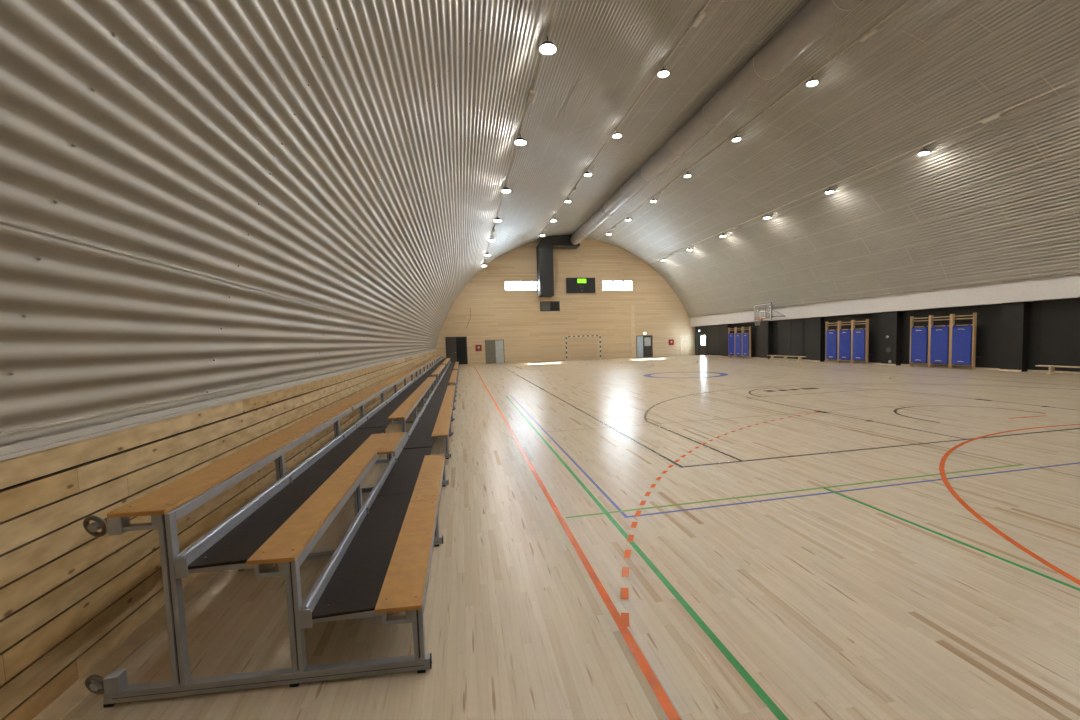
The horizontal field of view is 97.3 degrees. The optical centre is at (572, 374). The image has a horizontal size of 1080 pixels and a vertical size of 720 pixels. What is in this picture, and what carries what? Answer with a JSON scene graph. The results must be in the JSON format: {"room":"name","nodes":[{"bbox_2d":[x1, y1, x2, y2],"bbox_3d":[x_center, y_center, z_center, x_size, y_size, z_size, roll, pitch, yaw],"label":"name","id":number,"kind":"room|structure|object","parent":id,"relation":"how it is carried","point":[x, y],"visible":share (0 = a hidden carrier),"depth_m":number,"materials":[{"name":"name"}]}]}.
{"room":"sports hall","nodes":[
{"label":"sports hall","id":0,"kind":"room"},
{"bbox_2d":[0,349,436,719],"bbox_3d":[-6.281,-0.018,17.564,0.306,1.300,43.000,-3,4,-13],"label":"wall","id":1,"kind":"structure","parent":0,"point":[69,595],"depth_m":2.65,"materials":[{"name":"brown wood"}]},
{"bbox_2d":[32,571,219,719],"bbox_3d":[-6.085,0.605,17.651,0.130,0.035,43.000,-3,4,-13],"label":"baseboard","id":2,"kind":"structure","parent":1,"relation":"attached to","point":[77,692],"depth_m":2.63,"materials":[{"name":"brown wood"}]},
{"bbox_2d":[0,0,1079,445],"bbox_3d":[4.527,-5.771,19.758,22.618,9.308,43.650,-3,4,-13],"label":"ceiling","id":3,"kind":"structure","parent":0,"point":[201,200],"depth_m":8.53,"materials":[{"name":"beige metal"}]},
{"bbox_2d":[502,187,509,191],"bbox_3d":[-2.538,-7.097,18.038,0.330,0.247,0.330,-3,4,-13],"label":"ceiling lamp","id":4,"kind":"object","parent":3,"relation":"attached to","point":[505,189],"visible":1,"depth_m":17.96,"materials":[{"name":"white plastic"}]},
{"bbox_2d":[482,0,558,268],"bbox_3d":[-2.518,-7.251,17.955,0.034,0.042,42.950,-3,4,-13],"label":"cable tray","id":5,"kind":"object","parent":3,"relation":"attached to","point":[556,3],"visible":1,"depth_m":11.25,"materials":[{"name":"grey metal"}]},
{"bbox_2d":[527,90,535,102],"bbox_3d":[-1.004,-6.759,11.524,0.160,0.106,0.520,-3,4,-13],"label":"emergency light","id":6,"kind":"object","parent":5,"relation":"attached to","point":[532,93],"visible":1,"depth_m":11.44,"materials":[{"name":"white paint"}]},
{"bbox_2d":[528,93,534,102],"bbox_3d":[-1.002,-6.713,11.527,0.110,0.015,0.460,-3,4,-13],"label":"diffuser","id":7,"kind":"object","parent":6,"relation":"attached to","point":[531,96],"depth_m":11.50,"materials":[{"name":"white paint"}]},
{"bbox_2d":[515,134,525,144],"bbox_3d":[-1.518,-6.816,13.695,0.330,0.247,0.330,-3,4,-13],"label":"ceiling lamp","id":8,"kind":"object","parent":3,"relation":"attached to","point":[519,141],"visible":1,"depth_m":13.63,"materials":[{"name":"white"}]},
{"bbox_2d":[539,36,555,53],"bbox_3d":[-0.497,-6.536,9.352,0.330,0.247,0.330,-3,4,-13],"label":"ceiling lamp","id":9,"kind":"object","parent":3,"relation":"attached to","point":[547,47],"visible":1,"depth_m":9.32,"materials":[{"name":"white"}]},
{"bbox_2d":[613,132,620,137],"bbox_3d":[1.757,-9.614,18.884,0.330,0.247,0.330,-3,4,-13],"label":"ceiling lamp","id":10,"kind":"object","parent":3,"relation":"attached to","point":[617,134],"visible":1,"depth_m":18.82,"materials":[{"name":"white plastic"}]},
{"bbox_2d":[535,0,710,241],"bbox_3d":[1.772,-9.765,18.801,0.034,0.042,42.950,-3,4,-13],"label":"cable tray","id":11,"kind":"object","parent":3,"relation":"attached to","point":[709,1],"visible":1,"depth_m":16.52,"materials":[{"name":"grey metal"}]},
{"bbox_2d":[691,11,705,26],"bbox_3d":[3.287,-9.273,12.370,0.160,0.106,0.520,-3,4,-13],"label":"emergency light","id":12,"kind":"object","parent":11,"relation":"attached to","point":[701,15],"visible":1,"depth_m":12.32,"materials":[{"name":"white paint"}]},
{"bbox_2d":[693,15,704,26],"bbox_3d":[3.289,-9.228,12.373,0.110,0.015,0.460,-3,4,-13],"label":"diffuser","id":13,"kind":"object","parent":12,"relation":"attached to","point":[699,18],"depth_m":12.36,"materials":[{"name":"white paint"}]},
{"bbox_2d":[658,66,668,76],"bbox_3d":[2.777,-9.333,14.541,0.330,0.247,0.330,-3,4,-13],"label":"ceiling lamp","id":14,"kind":"object","parent":3,"relation":"attached to","point":[663,72],"visible":1,"depth_m":14.50,"materials":[{"name":"white plastic"}]},
{"bbox_2d":[570,0,864,244],"bbox_3d":[4.928,-9.848,18.858,0.892,0.976,41.570,-3,4,-13],"label":"air duct","id":15,"kind":"object","parent":3,"relation":"hanging from","point":[817,17],"visible":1,"depth_m":15.51,"materials":[{"name":"silver metal"}]},
{"bbox_2d":[732,134,739,141],"bbox_3d":[6.926,-10.053,20.070,0.330,0.247,0.330,-3,4,-13],"label":"ceiling lamp","id":16,"kind":"object","parent":3,"relation":"attached to","point":[736,138],"visible":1,"depth_m":20.03,"materials":[{"name":"white"}]},
{"bbox_2d":[596,0,910,240],"bbox_3d":[6.937,-10.204,19.986,0.034,0.042,42.950,-3,4,-13],"label":"cable tray","id":17,"kind":"object","parent":3,"relation":"attached to","point":[908,1],"visible":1,"depth_m":16.78,"materials":[{"name":"grey metal"}]},
{"bbox_2d":[859,28,877,41],"bbox_3d":[8.451,-9.712,13.555,0.160,0.106,0.520,-3,4,-13],"label":"emergency light","id":18,"kind":"object","parent":17,"relation":"attached to","point":[871,32],"visible":1,"depth_m":13.50,"materials":[{"name":"white paint"}]},
{"bbox_2d":[861,31,876,41],"bbox_3d":[8.453,-9.667,13.558,0.110,0.015,0.460,-3,4,-13],"label":"diffuser","id":19,"kind":"object","parent":18,"relation":"attached to","point":[870,33],"depth_m":13.55,"materials":[{"name":"white paint"}]},
{"bbox_2d":[807,76,817,85],"bbox_3d":[7.947,-9.773,15.728,0.330,0.247,0.330,-3,4,-13],"label":"ceiling lamp","id":20,"kind":"object","parent":3,"relation":"attached to","point":[812,82],"visible":1,"depth_m":15.69,"materials":[{"name":"white plastic"}]},
{"bbox_2d":[826,187,833,193],"bbox_3d":[11.514,-8.286,21.263,0.330,0.247,0.330,-3,4,-13],"label":"ceiling lamp","id":21,"kind":"object","parent":3,"relation":"attached to","point":[829,190],"visible":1,"depth_m":21.20,"materials":[{"name":"white plastic"}]},
{"bbox_2d":[648,78,1079,263],"bbox_3d":[11.520,-8.438,21.177,0.034,0.042,42.950,-3,4,-13],"label":"cable tray","id":22,"kind":"object","parent":3,"relation":"attached to","point":[1073,81],"visible":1,"depth_m":17.20,"materials":[{"name":"grey metal"}]},
{"bbox_2d":[981,114,1002,123],"bbox_3d":[13.035,-7.946,14.746,0.160,0.106,0.520,-3,4,-13],"label":"emergency light","id":23,"kind":"object","parent":22,"relation":"attached to","point":[998,116],"visible":1,"depth_m":14.68,"materials":[{"name":"white paint"}]},
{"bbox_2d":[983,117,1000,123],"bbox_3d":[13.036,-7.901,14.749,0.110,0.015,0.460,-3,4,-13],"label":"diffuser","id":24,"kind":"object","parent":23,"relation":"attached to","point":[991,119],"depth_m":14.74,"materials":[{"name":"white paint"}]},
{"bbox_2d":[918,149,929,154],"bbox_3d":[12.535,-8.005,16.920,0.330,0.247,0.330,-3,4,-13],"label":"ceiling lamp","id":25,"kind":"object","parent":3,"relation":"attached to","point":[925,151],"visible":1,"depth_m":16.86,"materials":[{"name":"white"}]},
{"bbox_2d":[435,238,694,364],"bbox_3d":[-0.009,-6.611,40.793,24.000,10.750,0.100,-3,4,-13],"label":"wall","id":26,"kind":"structure","parent":0,"point":[528,333],"depth_m":40.73,"materials":[{"name":"brown wood"}]},
{"bbox_2d":[445,337,467,364],"bbox_3d":[-9.530,-1.940,38.875,1.700,2.280,0.226,-3,4,-13],"label":"door","id":27,"kind":"structure","parent":26,"relation":"in","point":[456,347],"depth_m":38.91,"materials":[{"name":"wood"}]},
{"bbox_2d":[475,345,481,350],"bbox_3d":[-7.779,-2.194,39.163,0.500,0.500,0.075,-3,4,-13],"label":"cabinet","id":28,"kind":"object","parent":26,"relation":"attached to","point":[478,347],"visible":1,"depth_m":39.14,"materials":[{"name":"red metal"}]},
{"bbox_2d":[485,340,504,363],"bbox_3d":[-6.513,-1.916,39.586,1.570,1.950,0.226,-3,4,-13],"label":"door","id":29,"kind":"structure","parent":26,"relation":"in","point":[494,349],"depth_m":39.54,"materials":[{"name":"metal"}]},
{"bbox_2d":[504,281,536,290],"bbox_3d":[-4.358,-7.431,39.708,2.720,0.800,0.080,-3,4,-13],"label":"window","id":30,"kind":"structure","parent":26,"relation":"in","point":[504,281],"depth_m":39.64,"materials":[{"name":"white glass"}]},
{"bbox_2d":[540,301,559,310],"bbox_3d":[-1.964,-5.808,40.411,1.710,0.840,0.150,-3,4,-13],"label":"window","id":31,"kind":"structure","parent":26,"relation":"in","point":[544,305],"depth_m":40.38,"materials":[{"name":"black glass"}]},
{"bbox_2d":[536,235,579,296],"bbox_3d":[-1.195,-9.045,39.636,3.510,4.999,1.240,-3,4,-13],"label":"air duct","id":32,"kind":"object","parent":26,"relation":"attached to","point":[544,249],"visible":0.88,"depth_m":38.87,"materials":[{"name":"black metal"}]},
{"bbox_2d":[566,278,594,292],"bbox_3d":[0.692,-7.652,40.753,2.540,1.290,0.157,-3,4,-13],"label":"scoreboard","id":33,"kind":"object","parent":26,"relation":"attached to","point":[573,285],"visible":1,"depth_m":40.67,"materials":[{"name":"black plastic"}]},
{"bbox_2d":[602,281,632,290],"bbox_3d":[3.917,-7.798,41.639,2.830,0.880,0.060,-3,4,-13],"label":"window","id":34,"kind":"structure","parent":26,"relation":"in","point":[602,281],"depth_m":41.72,"materials":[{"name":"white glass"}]},
{"bbox_2d":[630,305,635,357],"bbox_3d":[5.362,-3.822,42.168,0.380,4.670,0.030,-3,4,-13],"label":"trim","id":35,"kind":"structure","parent":26,"relation":"attached to","point":[633,349],"depth_m":42.16,"materials":[{"name":"brown wood"}]},
{"bbox_2d":[636,335,652,356],"bbox_3d":[6.420,-2.520,42.586,1.550,1.950,0.226,-3,4,-13],"label":"door","id":36,"kind":"structure","parent":26,"relation":"in","point":[644,344],"depth_m":42.55,"materials":[{"name":"metal"}]},
{"bbox_2d":[680,335,688,355],"bbox_3d":[10.212,-2.640,43.382,0.800,1.850,0.035,-3,4,-13],"label":"door","id":37,"kind":"structure","parent":26,"relation":"attached to","point":[684,349],"depth_m":43.37,"materials":[{"name":"brown wood"}]},
{"bbox_2d":[62,355,1079,719],"bbox_3d":[5.087,0.146,20.298,23.650,0.102,43.700,-3,4,-13],"label":"floor","id":38,"kind":"structure","parent":0,"point":[691,537],"depth_m":3.54,"materials":[{"name":"brown wood"}]},
{"bbox_2d":[83,406,448,707],"bbox_3d":[-1.988,0.983,4.199,1.606,0.958,4.016,-3,4,-13],"label":"bleachers","id":39,"kind":"object","parent":38,"relation":"on","point":[380,566],"visible":1,"depth_m":2.71,"materials":[{"name":"brown wood"}]},
{"bbox_2d":[331,368,456,463],"bbox_3d":[-3.532,0.547,10.933,1.532,0.958,9.809,-3,4,-13],"label":"bleachers","id":40,"kind":"object","parent":38,"relation":"on","point":[434,419],"visible":0.94,"depth_m":8.22,"materials":[{"name":"brown wood"}]},
{"bbox_2d":[412,359,457,393],"bbox_3d":[-5.703,-0.051,20.173,1.532,0.958,9.189,-3,4,-13],"label":"bleachers","id":41,"kind":"object","parent":38,"relation":"on","point":[449,377],"visible":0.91,"depth_m":18.53,"materials":[{"name":"brown wood"}]},
{"bbox_2d":[431,354,458,375],"bbox_3d":[-8.032,-0.692,30.083,1.532,0.958,11.189,-3,4,-13],"label":"bleachers","id":42,"kind":"object","parent":38,"relation":"on","point":[449,365],"visible":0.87,"depth_m":28.72,"materials":[{"name":"brown wood"}]},
{"bbox_2d":[566,335,600,360],"bbox_3d":[0.820,-2.277,40.639,3.050,2.080,0.858,-3,4,-13],"label":"goal","id":43,"kind":"object","parent":38,"relation":"on","point":[587,335],"visible":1,"depth_m":40.51,"materials":[{"name":"beige metal"}]},
{"bbox_2d":[767,355,805,360],"bbox_3d":[13.754,-1.056,30.645,0.340,0.300,3.500,-3,4,-13],"label":"bench","id":44,"kind":"object","parent":38,"relation":"on","point":[772,356],"visible":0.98,"depth_m":30.60,"materials":[{"name":"brown wood"}]},
{"bbox_2d":[1035,365,1079,373],"bbox_3d":[17.316,-0.076,15.489,0.340,0.300,3.600,-3,4,-13],"label":"bench","id":45,"kind":"object","parent":38,"relation":"on","point":[1051,370],"visible":1,"depth_m":16.75,"materials":[{"name":"brown wood"}]},
{"bbox_2d":[695,298,1079,371],"bbox_3d":[16.095,-1.734,22.609,0.410,2.660,43.200,-3,4,-13],"label":"wall","id":46,"kind":"structure","parent":0,"point":[1022,336],"depth_m":20.36,"materials":[{"name":"black paint"}]},
{"bbox_2d":[695,332,697,354],"bbox_3d":[11.327,-2.831,43.341,0.030,2.030,0.560,-3,4,-13],"label":"trim","id":47,"kind":"structure","parent":46,"relation":"attached to","point":[696,333],"depth_m":43.35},
{"bbox_2d":[698,333,705,355],"bbox_3d":[11.619,-2.687,42.389,0.186,2.000,1.300,-3,4,-13],"label":"door","id":48,"kind":"structure","parent":46,"relation":"in","point":[702,348],"depth_m":42.47,"materials":[{"name":"metal"}]},
{"bbox_2d":[728,327,734,356],"bbox_3d":[12.598,-2.508,37.109,0.400,2.340,0.946,-3,4,-13],"label":"wall bars","id":49,"kind":"object","parent":46,"relation":"attached to","point":[729,330],"visible":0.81,"depth_m":36.91,"materials":[{"name":"brown wood"}]},
{"bbox_2d":[728,333,733,354],"bbox_3d":[12.390,-2.368,37.069,0.136,1.680,0.770,-3,4,-13],"label":"mat","id":50,"kind":"object","parent":49,"relation":"hanging from","point":[730,336],"visible":1,"depth_m":37.07,"materials":[{"name":"blue plastic"}]},
{"bbox_2d":[735,327,741,357],"bbox_3d":[12.816,-2.448,36.181,0.400,2.340,0.946,-3,4,-13],"label":"wall bars","id":51,"kind":"object","parent":46,"relation":"attached to","point":[736,328],"visible":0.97,"depth_m":36.47,"materials":[{"name":"brown wood"}]},
{"bbox_2d":[735,333,740,354],"bbox_3d":[12.608,-2.308,36.141,0.136,1.680,0.770,-3,4,-13],"label":"mat","id":52,"kind":"object","parent":51,"relation":"hanging from","point":[737,336],"visible":1,"depth_m":36.12,"materials":[{"name":"blue plastic"}]},
{"bbox_2d":[742,326,753,357],"bbox_3d":[13.034,-2.388,35.253,0.400,2.340,0.946,-3,4,-13],"label":"wall bars","id":53,"kind":"object","parent":46,"relation":"attached to","point":[749,327],"visible":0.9,"depth_m":34.80,"materials":[{"name":"brown wood"}]},
{"bbox_2d":[742,333,748,355],"bbox_3d":[12.826,-2.248,35.213,0.136,1.680,0.770,-3,4,-13],"label":"mat","id":54,"kind":"object","parent":53,"relation":"hanging from","point":[745,337],"visible":1,"depth_m":35.16,"materials":[{"name":"blue plastic"}]},
{"bbox_2d":[754,303,784,324],"bbox_3d":[12.686,-3.916,30.981,1.885,1.402,1.840,-3,4,-13],"label":"basketball hoop","id":55,"kind":"object","parent":46,"relation":"attached to","point":[771,306],"visible":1,"depth_m":30.68,"materials":[{"name":"grey plastic"}]},
{"bbox_2d":[825,322,837,362],"bbox_3d":[14.956,-1.859,27.073,0.400,2.340,0.946,-3,4,-13],"label":"wall bars","id":56,"kind":"object","parent":46,"relation":"attached to","point":[827,323],"visible":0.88,"depth_m":27.16,"materials":[{"name":"brown wood"}]},
{"bbox_2d":[826,329,836,358],"bbox_3d":[14.748,-1.720,27.033,0.136,1.680,0.770,-3,4,-13],"label":"mat","id":57,"kind":"object","parent":56,"relation":"hanging from","point":[831,336],"visible":1,"depth_m":27.00,"materials":[{"name":"blue plastic"}]},
{"bbox_2d":[838,320,851,362],"bbox_3d":[15.174,-1.799,26.145,0.400,2.340,0.946,-3,4,-13],"label":"wall bars","id":58,"kind":"object","parent":46,"relation":"attached to","point":[839,322],"visible":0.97,"depth_m":26.28,"materials":[{"name":"brown wood"}]},
{"bbox_2d":[839,329,850,359],"bbox_3d":[14.966,-1.659,26.105,0.136,1.680,0.770,-3,4,-13],"label":"mat","id":59,"kind":"object","parent":58,"relation":"hanging from","point":[845,335],"visible":1,"depth_m":26.05,"materials":[{"name":"blue plastic"}]},
{"bbox_2d":[852,319,872,363],"bbox_3d":[15.392,-1.739,25.217,0.400,2.340,0.946,-3,4,-13],"label":"wall bars","id":60,"kind":"object","parent":46,"relation":"attached to","point":[867,320],"visible":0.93,"depth_m":24.79,"materials":[{"name":"brown wood"}]},
{"bbox_2d":[852,328,864,359],"bbox_3d":[15.184,-1.599,25.177,0.136,1.680,0.770,-3,4,-13],"label":"mat","id":61,"kind":"object","parent":60,"relation":"hanging from","point":[858,335],"visible":1,"depth_m":25.13,"materials":[{"name":"blue plastic"}]},
{"bbox_2d":[690,273,1079,325],"bbox_3d":[16.110,-3.506,22.497,1.070,0.910,43.200,-3,4,-13],"label":"trim","id":62,"kind":"structure","parent":46,"relation":"attached to","point":[1061,286],"depth_m":21.14,"materials":[{"name":"white paint"}]},
{"bbox_2d":[706,355,1073,373],"bbox_3d":[16.285,-0.382,21.799,0.330,0.070,40.970,-3,4,-13],"label":"baseboard","id":63,"kind":"structure","parent":46,"relation":"attached to","point":[999,369],"depth_m":22.02,"materials":[{"name":"brown wood"}]},
{"bbox_2d":[909,315,929,366],"bbox_3d":[16.171,-1.525,21.904,0.400,2.340,0.946,-3,4,-13],"label":"wall bars","id":64,"kind":"object","parent":46,"relation":"attached to","point":[912,321],"visible":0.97,"depth_m":21.95,"materials":[{"name":"brown wood"}]},
{"bbox_2d":[911,326,927,362],"bbox_3d":[15.963,-1.385,21.864,0.136,1.680,0.770,-3,4,-13],"label":"mat","id":65,"kind":"object","parent":64,"relation":"hanging from","point":[919,336],"visible":1,"depth_m":21.83,"materials":[{"name":"blue plastic"}]},
{"bbox_2d":[929,314,950,367],"bbox_3d":[16.389,-1.465,20.976,0.400,2.340,0.946,-3,4,-13],"label":"wall bars","id":66,"kind":"object","parent":46,"relation":"attached to","point":[931,316],"visible":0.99,"depth_m":21.03,"materials":[{"name":"brown wood"}]},
{"bbox_2d":[930,325,948,363],"bbox_3d":[16.181,-1.325,20.936,0.136,1.680,0.770,-3,4,-13],"label":"mat","id":67,"kind":"object","parent":66,"relation":"hanging from","point":[938,349],"visible":1,"depth_m":20.89,"materials":[{"name":"blue plastic"}]},
{"bbox_2d":[950,313,981,369],"bbox_3d":[16.607,-1.405,20.048,0.400,2.340,0.946,-3,4,-13],"label":"wall bars","id":68,"kind":"object","parent":46,"relation":"attached to","point":[974,315],"visible":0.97,"depth_m":19.63,"materials":[{"name":"brown wood"}]},
{"bbox_2d":[951,324,971,364],"bbox_3d":[16.399,-1.265,20.008,0.136,1.680,0.770,-3,4,-13],"label":"mat","id":69,"kind":"object","parent":68,"relation":"hanging from","point":[961,335],"visible":1,"depth_m":19.97,"materials":[{"name":"blue plastic"}]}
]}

